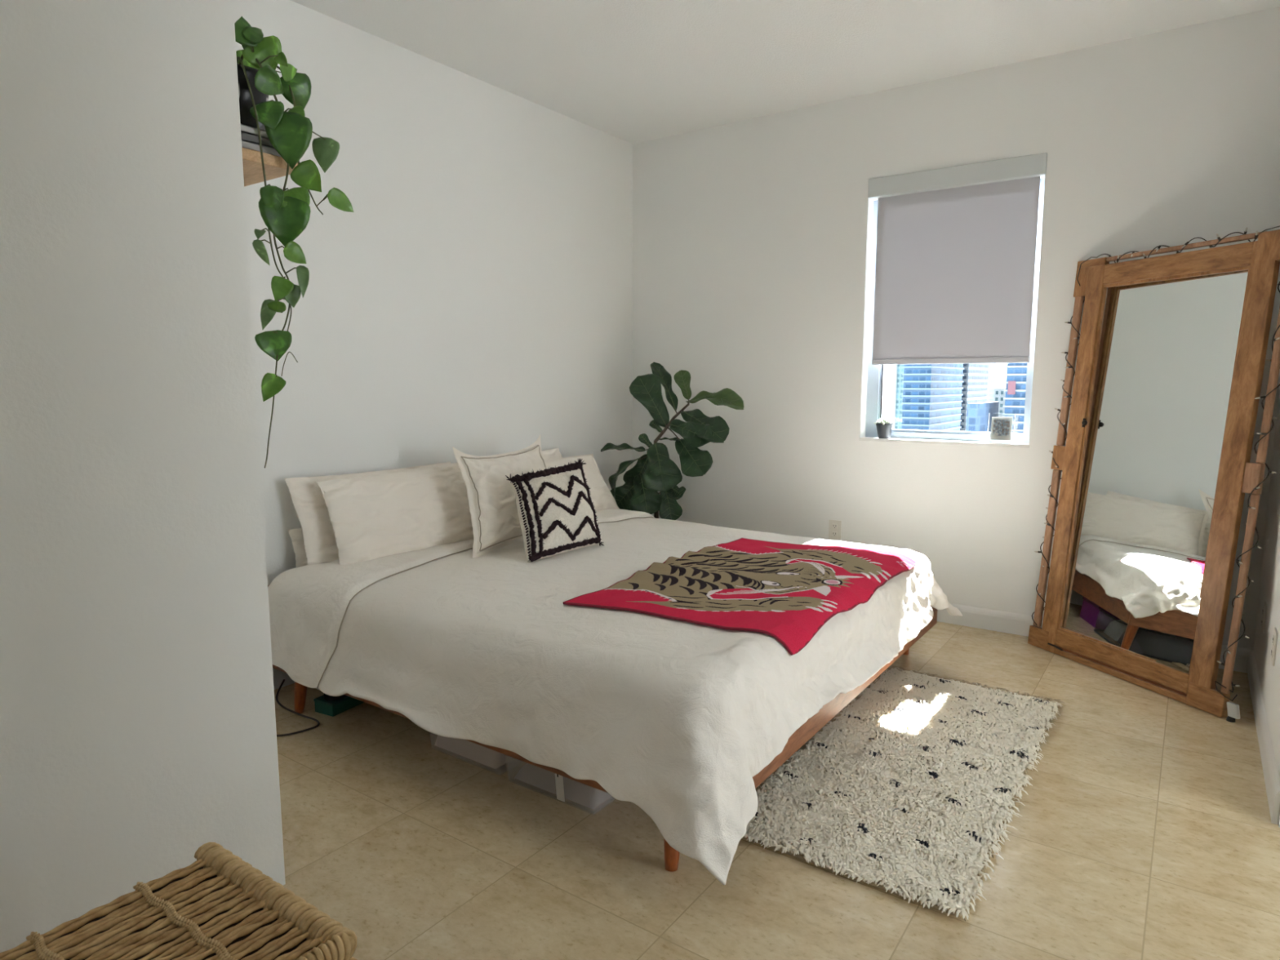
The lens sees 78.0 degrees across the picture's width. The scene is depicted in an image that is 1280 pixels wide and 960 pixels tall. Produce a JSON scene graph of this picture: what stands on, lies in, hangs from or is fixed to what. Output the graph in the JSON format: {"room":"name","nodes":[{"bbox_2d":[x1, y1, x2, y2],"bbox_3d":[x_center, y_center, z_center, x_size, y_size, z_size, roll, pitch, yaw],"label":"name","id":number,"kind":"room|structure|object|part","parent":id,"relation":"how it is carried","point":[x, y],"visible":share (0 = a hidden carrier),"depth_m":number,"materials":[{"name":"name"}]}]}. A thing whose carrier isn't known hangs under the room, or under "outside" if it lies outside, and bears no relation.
{"room":"bedroom","nodes":[
{"label":"bedroom","id":0,"kind":"room"},
{"bbox_2d":[0,0,285,952],"bbox_3d":[-2.770,-0.150,0.232,1.240,2.740,4.774,5,9,35],"label":"wall","id":1,"kind":"structure","parent":0,"point":[138,732],"depth_m":1.61,"materials":[{"name":"white paint"}]},
{"bbox_2d":[241,147,297,186],"bbox_3d":[-1.268,-0.723,2.146,0.932,0.169,0.175,5,9,35],"label":"wall shelf","id":2,"kind":"object","parent":1,"relation":"attached to","point":[275,166],"visible":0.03,"depth_m":1.91,"materials":[{"name":"brown wood"}]},
{"bbox_2d":[241,139,280,156],"bbox_3d":[-1.008,-0.794,1.948,0.272,0.018,0.160,5,9,35],"label":"book","id":3,"kind":"object","parent":2,"relation":"on","point":[246,144],"visible":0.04,"depth_m":1.86,"materials":[{"name":"grey paper"}]},
{"bbox_2d":[240,130,274,147],"bbox_3d":[-1.010,-0.813,1.942,0.263,0.020,0.152,5,9,35],"label":"book","id":4,"kind":"object","parent":3,"relation":"on","point":[246,136],"visible":0.12,"depth_m":1.86,"materials":[{"name":"grey paper"}]},
{"bbox_2d":[240,124,268,137],"bbox_3d":[-1.009,-0.832,1.941,0.254,0.017,0.156,5,9,35],"label":"book","id":5,"kind":"object","parent":4,"relation":"on","point":[248,129],"visible":0.12,"depth_m":1.86,"materials":[{"name":"grey paper"}]},
{"bbox_2d":[236,63,268,129],"bbox_3d":[-0.977,-0.906,1.911,0.160,0.137,0.160,5,9,35],"label":"pot","id":6,"kind":"object","parent":5,"relation":"on","point":[246,118],"depth_m":1.87,"materials":[{"name":"ceramic"}]},
{"bbox_2d":[234,16,354,468],"bbox_3d":[-0.901,-0.560,1.986,0.278,1.035,0.300,5,9,35],"label":"pothos","id":7,"kind":"object","parent":5,"relation":"on","point":[286,214],"visible":0.96,"depth_m":1.88,"materials":[{"name":"plant"}]},
{"bbox_2d":[233,0,632,585],"bbox_3d":[-1.038,-0.600,3.876,0.150,2.740,3.526,5,9,35],"label":"wall","id":8,"kind":"structure","parent":0,"point":[474,297],"depth_m":3.78,"materials":[{"name":"white paint"}]},
{"bbox_2d":[272,667,294,689],"bbox_3d":[-0.976,0.715,3.982,0.014,0.105,3.206,5,9,35],"label":"baseboard","id":9,"kind":"structure","parent":8,"relation":"attached to","point":[278,676],"depth_m":3.26,"materials":[{"name":"white paint"}]},
{"bbox_2d":[274,621,1279,959],"bbox_3d":[0.175,1.285,0.285,6.600,0.120,8.360,5,9,35],"label":"floor","id":10,"kind":"structure","parent":0,"point":[1145,831],"depth_m":2.07,"materials":[{"name":"tile"}]},
{"bbox_2d":[0,841,357,959],"bbox_3d":[-0.772,0.909,1.124,0.444,0.416,0.588,5,9,35],"label":"stool","id":11,"kind":"object","parent":10,"relation":"on","point":[219,906],"visible":1,"depth_m":1.24,"materials":[{"name":"brown wicker"}]},
{"bbox_2d":[275,679,319,736],"bbox_3d":[-1.379,0.872,2.997,0.469,0.034,0.346,5,9,35],"label":"power cable","id":12,"kind":"object","parent":10,"relation":"on","point":[283,681],"visible":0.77,"depth_m":2.96,"materials":[{"name":"black plastic"}]},
{"bbox_2d":[313,695,364,716],"bbox_3d":[-1.138,0.849,3.105,0.103,0.052,0.261,4,8,28],"label":"box","id":13,"kind":"object","parent":10,"relation":"on","point":[331,708],"visible":0.48,"depth_m":3.00,"materials":[{"name":"teal cardboard"}]},
{"bbox_3d":[-1.138,0.828,3.103,0.103,0.010,0.261,4,8,28],"label":"lid","id":14,"kind":"part","parent":13,"relation":"part of","materials":[{"name":"teal"}]},
{"bbox_2d":[323,693,347,700],"bbox_3d":[-1.136,0.793,3.092,0.098,0.060,0.225,5,9,35],"label":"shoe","id":15,"kind":"object","parent":13,"relation":"on","point":[326,697],"visible":0.07,"depth_m":3.00,"materials":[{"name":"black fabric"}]},
{"bbox_2d":[435,734,514,768],"bbox_3d":[-0.429,0.836,2.828,0.363,0.145,0.563,5,9,35],"label":"storage bin","id":16,"kind":"object","parent":10,"relation":"on","point":[477,753],"visible":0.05,"depth_m":2.62,"materials":[{"name":"white plastic"}]},
{"bbox_2d":[514,763,612,808],"bbox_3d":[-0.122,0.864,2.602,0.378,0.145,0.563,5,9,35],"label":"storage bin","id":17,"kind":"object","parent":10,"relation":"on","point":[562,787],"visible":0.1,"depth_m":2.38,"materials":[{"name":"white plastic"}]},
{"bbox_2d":[267,585,937,871],"bbox_3d":[-0.097,0.623,3.366,2.104,0.442,2.062,5,9,35],"label":"platform bed","id":18,"kind":"object","parent":10,"relation":"on","point":[813,725],"visible":0.16,"depth_m":2.43,"materials":[{"name":"brown wood"}]},
{"bbox_3d":[-1.282,0.775,3.014,0.059,0.228,0.070,5,9,35],"label":"leg","id":19,"kind":"part","parent":18,"relation":"part of","materials":[{"name":"brown wood"}]},
{"bbox_3d":[-0.687,0.722,2.544,2.052,0.127,0.030,5,9,35],"label":"rail","id":20,"kind":"part","parent":18,"relation":"part of","materials":[{"name":"brown wood"}]},
{"bbox_3d":[0.084,0.893,2.058,0.060,0.229,0.075,5,9,35],"label":"leg","id":21,"kind":"part","parent":18,"relation":"part of","materials":[{"name":"brown wood"}]},
{"bbox_3d":[0.750,0.694,2.774,0.032,0.127,2.062,5,9,35],"label":"foot rail","id":22,"kind":"part","parent":18,"relation":"part of","materials":[{"name":"brown wood"}]},
{"bbox_3d":[1.210,0.696,3.647,0.060,0.229,0.075,5,9,35],"label":"leg","id":23,"kind":"part","parent":18,"relation":"part of","materials":[{"name":"brown wood"}]},
{"bbox_3d":[-0.112,0.491,3.360,2.037,0.223,1.962,5,9,35],"label":"mattress","id":24,"kind":"object","parent":18,"relation":"on","visible":0},
{"bbox_2d":[288,528,307,567],"bbox_3d":[-1.249,0.267,3.434,0.076,0.180,0.559,5,9,35],"label":"pillow","id":25,"kind":"object","parent":24,"relation":"on","point":[296,535],"visible":0.13,"depth_m":3.23,"materials":[{"name":"white fabric"}]},
{"bbox_2d":[267,508,962,884],"bbox_3d":[-0.012,0.521,3.293,2.147,0.445,2.264,5,9,35],"label":"duvet","id":26,"kind":"object","parent":24,"relation":"on","point":[676,720],"visible":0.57,"depth_m":2.40,"materials":[{"name":"white fabric"}]},
{"bbox_2d":[284,462,451,564],"bbox_3d":[-1.120,0.141,3.500,0.158,0.378,0.879,5,9,35],"label":"pillow","id":27,"kind":"object","parent":26,"relation":"on","point":[319,539],"visible":0.25,"depth_m":3.21,"materials":[{"name":"white fabric"}]},
{"bbox_2d":[316,462,474,564],"bbox_3d":[-0.963,0.134,3.486,0.240,0.380,0.919,5,9,35],"label":"pillow","id":28,"kind":"object","parent":26,"relation":"on","point":[373,517],"visible":0.68,"depth_m":3.33,"materials":[{"name":"white fabric"}]},
{"bbox_2d":[452,435,546,558],"bbox_3d":[-0.582,0.052,3.620,0.260,0.472,0.728,4,8,31],"label":"square pillow","id":29,"kind":"object","parent":26,"relation":"on","point":[492,503],"visible":0.7,"depth_m":3.46,"materials":[{"name":"white fabric"}]},
{"bbox_2d":[542,447,562,459],"bbox_3d":[-0.562,0.033,4.310,0.149,0.381,0.898,5,9,35],"label":"pillow","id":30,"kind":"object","parent":26,"relation":"on","point":[554,453],"visible":0.04,"depth_m":4.45,"materials":[{"name":"white fabric"}]},
{"bbox_2d":[505,458,604,563],"bbox_3d":[-0.359,0.130,3.470,0.318,0.388,0.680,5,9,35],"label":"chevron cushion","id":31,"kind":"object","parent":26,"relation":"on","point":[557,515],"visible":1,"depth_m":3.38,"materials":[{"name":"beige fabric"}]},
{"bbox_2d":[543,453,619,510],"bbox_3d":[-0.407,0.049,4.310,0.189,0.352,0.914,5,9,35],"label":"pillow","id":32,"kind":"object","parent":26,"relation":"on","point":[602,497],"visible":0.3,"depth_m":4.46,"materials":[{"name":"white fabric"}]},
{"bbox_2d":[562,537,917,655],"bbox_3d":[0.458,0.380,2.993,0.791,0.102,1.462,5,9,35],"label":"blanket","id":33,"kind":"object","parent":26,"relation":"on","point":[785,592],"visible":1,"depth_m":2.82,"materials":[{"name":"red fabric"}]},
{"bbox_2d":[600,361,743,519],"bbox_3d":[0.174,-0.005,4.636,0.857,1.374,0.381,5,9,35],"label":"fiddle leaf fig","id":34,"kind":"object","parent":10,"relation":"on","point":[654,471],"visible":0.91,"depth_m":4.62,"materials":[{"name":"green plant"}]},
{"bbox_3d":[0.145,-0.038,4.707,0.314,0.897,0.144,3,8,26],"label":"stem","id":35,"kind":"part","parent":34,"relation":"part of","materials":[{"name":"green plant"}]},
{"bbox_2d":[742,665,1064,921],"bbox_3d":[0.935,0.912,2.650,0.718,0.038,1.598,5,9,35],"label":"shag rug","id":36,"kind":"object","parent":10,"relation":"on","point":[909,790],"visible":0.98,"depth_m":2.41,"materials":[{"name":"beige carpet"}]},
{"bbox_2d":[1027,229,1279,717],"bbox_3d":[2.118,-0.057,3.309,0.213,1.801,0.910,-3,7,-20],"label":"floor mirror","id":37,"kind":"object","parent":10,"relation":"on","point":[1157,472],"visible":0.98,"depth_m":3.24,"materials":[{"name":"brown wood"}]},
{"bbox_2d":[1035,583,1045,602],"label":"string lights","id":38,"kind":"object","parent":37,"relation":"attached to","point":[1039,594],"depth_m":3.75,"materials":[{"name":"black plastic"}]},
{"bbox_2d":[1034,536,1049,573],"label":"string lights","id":39,"kind":"object","parent":37,"relation":"attached to","point":[1048,566],"depth_m":3.75,"materials":[{"name":"black plastic"}]},
{"bbox_2d":[1044,514,1054,530],"label":"string lights","id":40,"kind":"object","parent":37,"relation":"attached to","point":[1048,524],"depth_m":3.73,"materials":[{"name":"black plastic"}]},
{"bbox_2d":[1047,484,1057,506],"label":"string lights","id":41,"kind":"object","parent":37,"relation":"attached to","point":[1051,495],"depth_m":3.72,"materials":[{"name":"black plastic"}]},
{"bbox_2d":[1054,408,1066,440],"label":"string lights","id":42,"kind":"object","parent":37,"relation":"attached to","point":[1064,424],"depth_m":3.69,"materials":[{"name":"black plastic"}]},
{"bbox_2d":[1060,379,1071,398],"label":"string lights","id":43,"kind":"object","parent":37,"relation":"attached to","point":[1069,396],"depth_m":3.67,"materials":[{"name":"black plastic"}]},
{"bbox_2d":[1061,351,1075,376],"label":"string lights","id":44,"kind":"object","parent":37,"relation":"attached to","point":[1071,366],"depth_m":3.66,"materials":[{"name":"black plastic"}]},
{"bbox_2d":[1065,315,1079,338],"label":"string lights","id":45,"kind":"object","parent":37,"relation":"attached to","point":[1070,322],"depth_m":3.65,"materials":[{"name":"black plastic"}]},
{"bbox_2d":[1076,253,1111,285],"label":"string lights","id":46,"kind":"object","parent":37,"relation":"attached to","point":[1109,255],"depth_m":3.59,"materials":[{"name":"black plastic"}]},
{"bbox_3d":[2.045,0.762,3.376,0.035,0.080,0.616,-3,7,-20],"label":"rail","id":47,"kind":"part","parent":37,"relation":"part of","materials":[{"name":"wood"}]},
{"bbox_2d":[1114,250,1139,262],"label":"string lights","id":48,"kind":"object","parent":37,"relation":"attached to","point":[1117,259],"depth_m":3.42,"materials":[{"name":"brown metal"}]},
{"bbox_3d":[2.109,-0.054,3.299,0.589,1.562,0.471,5,9,35],"label":"moulding","id":49,"kind":"part","parent":37,"relation":"part of","materials":[{"name":"wood"}]},
{"bbox_2d":[1062,270,1248,673],"bbox_3d":[2.123,-0.053,3.304,0.163,1.554,0.614,-2,7,-18],"label":"mirror glass","id":50,"kind":"object","parent":37,"relation":"on","point":[1159,437],"depth_m":3.26,"materials":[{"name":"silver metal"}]},
{"bbox_2d":[1142,244,1169,257],"label":"string lights","id":51,"kind":"object","parent":37,"relation":"attached to","point":[1158,246],"depth_m":3.28,"materials":[{"name":"brown metal"}]},
{"bbox_3d":[2.175,-0.875,3.222,0.036,0.090,0.616,-3,7,-20],"label":"rail","id":52,"kind":"part","parent":37,"relation":"part of","materials":[{"name":"wood"}]},
{"bbox_2d":[1176,237,1206,253],"label":"string lights","id":53,"kind":"object","parent":37,"relation":"attached to","point":[1187,242],"depth_m":3.15,"materials":[{"name":"black plastic"}]},
{"bbox_2d":[1208,226,1247,248],"label":"string lights","id":54,"kind":"object","parent":37,"relation":"attached to","point":[1246,230],"depth_m":3.02,"materials":[{"name":"black plastic"}]},
{"bbox_2d":[1217,619,1248,666],"label":"string lights","id":55,"kind":"object","parent":37,"relation":"attached to","point":[1226,650],"depth_m":2.94,"materials":[{"name":"brown metal"}]},
{"bbox_2d":[1229,681,1239,692],"label":"string lights","id":56,"kind":"object","parent":37,"relation":"attached to","point":[1233,685],"depth_m":2.96,"materials":[{"name":"black plastic"}]},
{"bbox_2d":[1231,577,1253,607],"label":"string lights","id":57,"kind":"object","parent":37,"relation":"attached to","point":[1249,580],"depth_m":2.92,"materials":[{"name":"black plastic"}]},
{"bbox_2d":[1247,462,1275,509],"label":"string lights","id":58,"kind":"object","parent":37,"relation":"attached to","point":[1268,472],"depth_m":2.88,"materials":[{"name":"brown metal"}]},
{"bbox_2d":[1248,226,1279,242],"label":"string lights","id":59,"kind":"object","parent":37,"relation":"attached to","point":[1256,233],"depth_m":2.91,"materials":[{"name":"black plastic"}]},
{"bbox_2d":[1253,415,1277,454],"label":"string lights","id":60,"kind":"object","parent":37,"relation":"attached to","point":[1262,433],"depth_m":2.87,"materials":[{"name":"brown metal"}]},
{"bbox_3d":[2.259,-0.168,2.873,0.009,0.009,0.031,-7,13,-43],"label":"bulb","id":61,"kind":"part","parent":60,"relation":"part of","materials":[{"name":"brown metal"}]},
{"bbox_2d":[1254,384,1279,408],"label":"string lights","id":62,"kind":"object","parent":37,"relation":"attached to","point":[1261,397],"depth_m":2.87,"materials":[{"name":"brown metal"}]},
{"bbox_3d":[2.256,-0.300,2.875,0.031,0.009,0.009,-12,-1,37],"label":"bulb","id":63,"kind":"part","parent":62,"relation":"part of","materials":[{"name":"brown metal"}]},
{"bbox_2d":[1271,324,1279,351],"label":"string lights","id":64,"kind":"object","parent":37,"relation":"attached to","point":[1273,340],"depth_m":2.85,"materials":[{"name":"black plastic"}]},
{"bbox_2d":[1214,680,1239,722],"label":"string lights","id":65,"kind":"object","parent":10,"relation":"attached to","point":[1233,712],"depth_m":2.92,"materials":[{"name":"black plastic"}]},
{"bbox_2d":[290,0,1279,143],"bbox_3d":[0.175,-1.554,-0.066,6.600,0.120,8.360,5,9,35],"label":"ceiling","id":66,"kind":"structure","parent":0,"point":[630,71],"depth_m":3.46,"materials":[{"name":"white paint"}]},
{"bbox_2d":[875,422,893,438],"bbox_3d":[1.321,-0.267,4.276,0.092,0.082,0.092,5,9,35],"label":"pot","id":67,"kind":"object","parent":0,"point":[883,429],"depth_m":4.25,"materials":[{"name":"grey ceramic"}]},
{"bbox_2d":[632,6,1279,650],"bbox_3d":[1.344,-0.647,4.262,3.300,2.740,0.150,5,9,35],"label":"wall","id":68,"kind":"structure","parent":0,"point":[753,237],"depth_m":4.13,"materials":[{"name":"white paint"}]},
{"bbox_2d":[828,519,841,541],"bbox_3d":[1.098,0.282,4.453,0.072,0.115,0.009,5,9,35],"label":"wall outlet","id":69,"kind":"object","parent":68,"relation":"attached to","point":[834,526],"visible":1,"depth_m":4.45,"materials":[{"name":"white plastic"}]},
{"bbox_2d":[831,531,837,537],"bbox_3d":[1.096,0.304,4.454,0.033,0.028,0.003,5,9,35],"label":"socket","id":70,"kind":"object","parent":69,"relation":"attached to","point":[834,534],"depth_m":4.45,"materials":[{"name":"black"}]},
{"bbox_2d":[831,523,837,528],"bbox_3d":[1.096,0.261,4.448,0.033,0.028,0.003,5,9,35],"label":"socket","id":71,"kind":"object","parent":69,"relation":"attached to","point":[834,526],"depth_m":4.45,"materials":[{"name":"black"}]},
{"bbox_2d":[858,177,1044,448],"bbox_3d":[1.586,-0.876,4.054,0.848,1.378,0.153,5,9,35],"label":"window","id":72,"kind":"structure","parent":68,"relation":"in","point":[875,382],"depth_m":4.17,"materials":[{"name":"white paint"}]},
{"bbox_2d":[873,417,894,438],"bbox_3d":[1.323,-0.281,4.278,0.103,0.110,0.099,-5,9,-36],"label":"potted succulent","id":73,"kind":"object","parent":72,"relation":"on","point":[884,426],"visible":1,"depth_m":4.25,"materials":[{"name":"grey ceramic"}]},
{"bbox_3d":[1.569,-0.198,4.113,0.848,0.016,0.093,5,9,35],"label":"sill","id":74,"kind":"part","parent":72,"relation":"part of","materials":[{"name":"white paint"}]},
{"bbox_2d":[867,152,1047,364],"bbox_3d":[1.568,-1.075,4.000,0.843,0.964,0.092,5,9,35],"label":"roller blind","id":75,"kind":"object","parent":72,"relation":"attached to","point":[956,246],"visible":0.88,"depth_m":3.97,"materials":[{"name":"grey fabric"}]},
{"bbox_2d":[986,417,1012,443],"bbox_3d":[1.802,-0.259,3.942,0.120,0.148,0.051,4,8,28],"label":"photo frame","id":76,"kind":"object","parent":72,"relation":"on","point":[1001,427],"visible":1,"depth_m":3.94,"materials":[{"name":"plastic"}]},
{"bbox_2d":[992,419,1009,435],"bbox_3d":[1.798,-0.260,3.933,0.075,0.081,0.011,4,8,28],"label":"picture","id":77,"kind":"object","parent":76,"relation":"on","point":[1000,427],"depth_m":3.93},
{"bbox_2d":[937,603,1253,673],"bbox_3d":[1.296,0.669,4.356,3.296,0.105,0.014,5,9,35],"label":"baseboard","id":78,"kind":"structure","parent":68,"relation":"attached to","point":[1017,624],"depth_m":3.99,"materials":[{"name":"white paint"}]},
{"bbox_2d":[1235,527,1261,567],"label":"string lights","id":79,"kind":"object","parent":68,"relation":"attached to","point":[1256,545],"depth_m":2.91,"materials":[{"name":"black plastic"}]},
{"bbox_2d":[1253,386,1279,820],"bbox_3d":[3.545,-0.349,1.847,3.100,2.740,1.600,5,9,35],"label":"wall","id":80,"kind":"structure","parent":0,"point":[1269,587],"depth_m":2.95,"materials":[{"name":"white paint"}]},
{"bbox_2d":[1247,650,1279,824],"bbox_3d":[2.221,0.857,2.828,0.014,0.105,1.430,5,9,35],"label":"baseboard","id":81,"kind":"structure","parent":80,"relation":"attached to","point":[1271,776],"depth_m":2.60,"materials":[{"name":"white paint"}]},
{"bbox_2d":[1261,600,1266,634],"bbox_3d":[2.420,0.533,3.067,0.009,0.115,0.072,5,9,35],"label":"wall outlet","id":82,"kind":"object","parent":80,"relation":"attached to","point":[1264,608],"visible":1,"depth_m":3.04,"materials":[{"name":"white plastic"}]},
{"bbox_2d":[1271,627,1277,666],"bbox_3d":[2.137,0.562,2.665,0.009,0.115,0.072,5,9,35],"label":"wall outlet","id":83,"kind":"object","parent":80,"relation":"attached to","point":[1275,632],"visible":1,"depth_m":2.64,"materials":[{"name":"white plastic"}]},
{"label":"outside","id":84,"kind":"structure","parent":0,"visible":0},
{"bbox_3d":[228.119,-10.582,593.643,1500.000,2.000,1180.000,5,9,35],"label":"ground","id":85,"kind":"structure","parent":84,"visible":0},
{"bbox_2d":[893,364,904,429],"bbox_3d":[179.629,-133.615,521.074,5.280,260.000,40.500,5,9,35],"label":"slim tower","id":86,"kind":"structure","parent":85,"relation":"on","point":[898,399],"depth_m":514.46,"materials":[{"name":"grey"}]},
{"bbox_2d":[900,363,964,431],"bbox_3d":[146.969,-92.150,389.267,13.540,210.000,61.400,5,9,35],"label":"glass tower","id":87,"kind":"structure","parent":85,"relation":"on","point":[932,394],"depth_m":374.37,"materials":[{"name":"blue glass"}]},
{"bbox_2d":[960,363,989,431],"bbox_3d":[182.052,-108.789,442.420,20.035,230.000,51.400,5,9,35],"label":"tower","id":88,"kind":"structure","parent":85,"relation":"on","point":[975,378],"depth_m":433.43,"materials":[{"name":"grey"}]},
{"bbox_2d":[965,401,999,431],"bbox_3d":[142.066,-5.705,329.756,3.960,53.000,40.000,5,9,35],"label":"block","id":89,"kind":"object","parent":85,"relation":"on","point":[978,414],"visible":0.36,"depth_m":315.52,"materials":[{"name":"blue glass"}]},
{"bbox_2d":[986,363,995,401],"bbox_3d":[233.807,-134.190,525.729,5.360,260.000,30.500,5,9,35],"label":"tower","id":90,"kind":"structure","parent":85,"relation":"on","point":[992,366],"depth_m":536.00,"materials":[{"name":"grey"}]},
{"bbox_2d":[994,387,1005,417],"bbox_3d":[261.405,-37.856,573.808,12.600,57.000,40.000,5,9,35],"label":"block","id":91,"kind":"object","parent":85,"relation":"on","point":[999,393],"visible":0.14,"depth_m":553.56,"materials":[{"name":"white concrete"}]},
{"bbox_2d":[1002,362,1027,433],"bbox_3d":[167.570,-85.079,332.002,12.900,210.000,52.100,5,9,35],"label":"tower","id":92,"kind":"structure","parent":85,"relation":"on","point":[1016,373],"depth_m":318.97,"materials":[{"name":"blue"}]},
{"bbox_3d":[149.838,-37.180,318.639,2.800,5.400,0.400,5,9,35],"label":"red panel","id":93,"kind":"part","parent":92,"relation":"part of","materials":[{"name":"red"}]}
]}

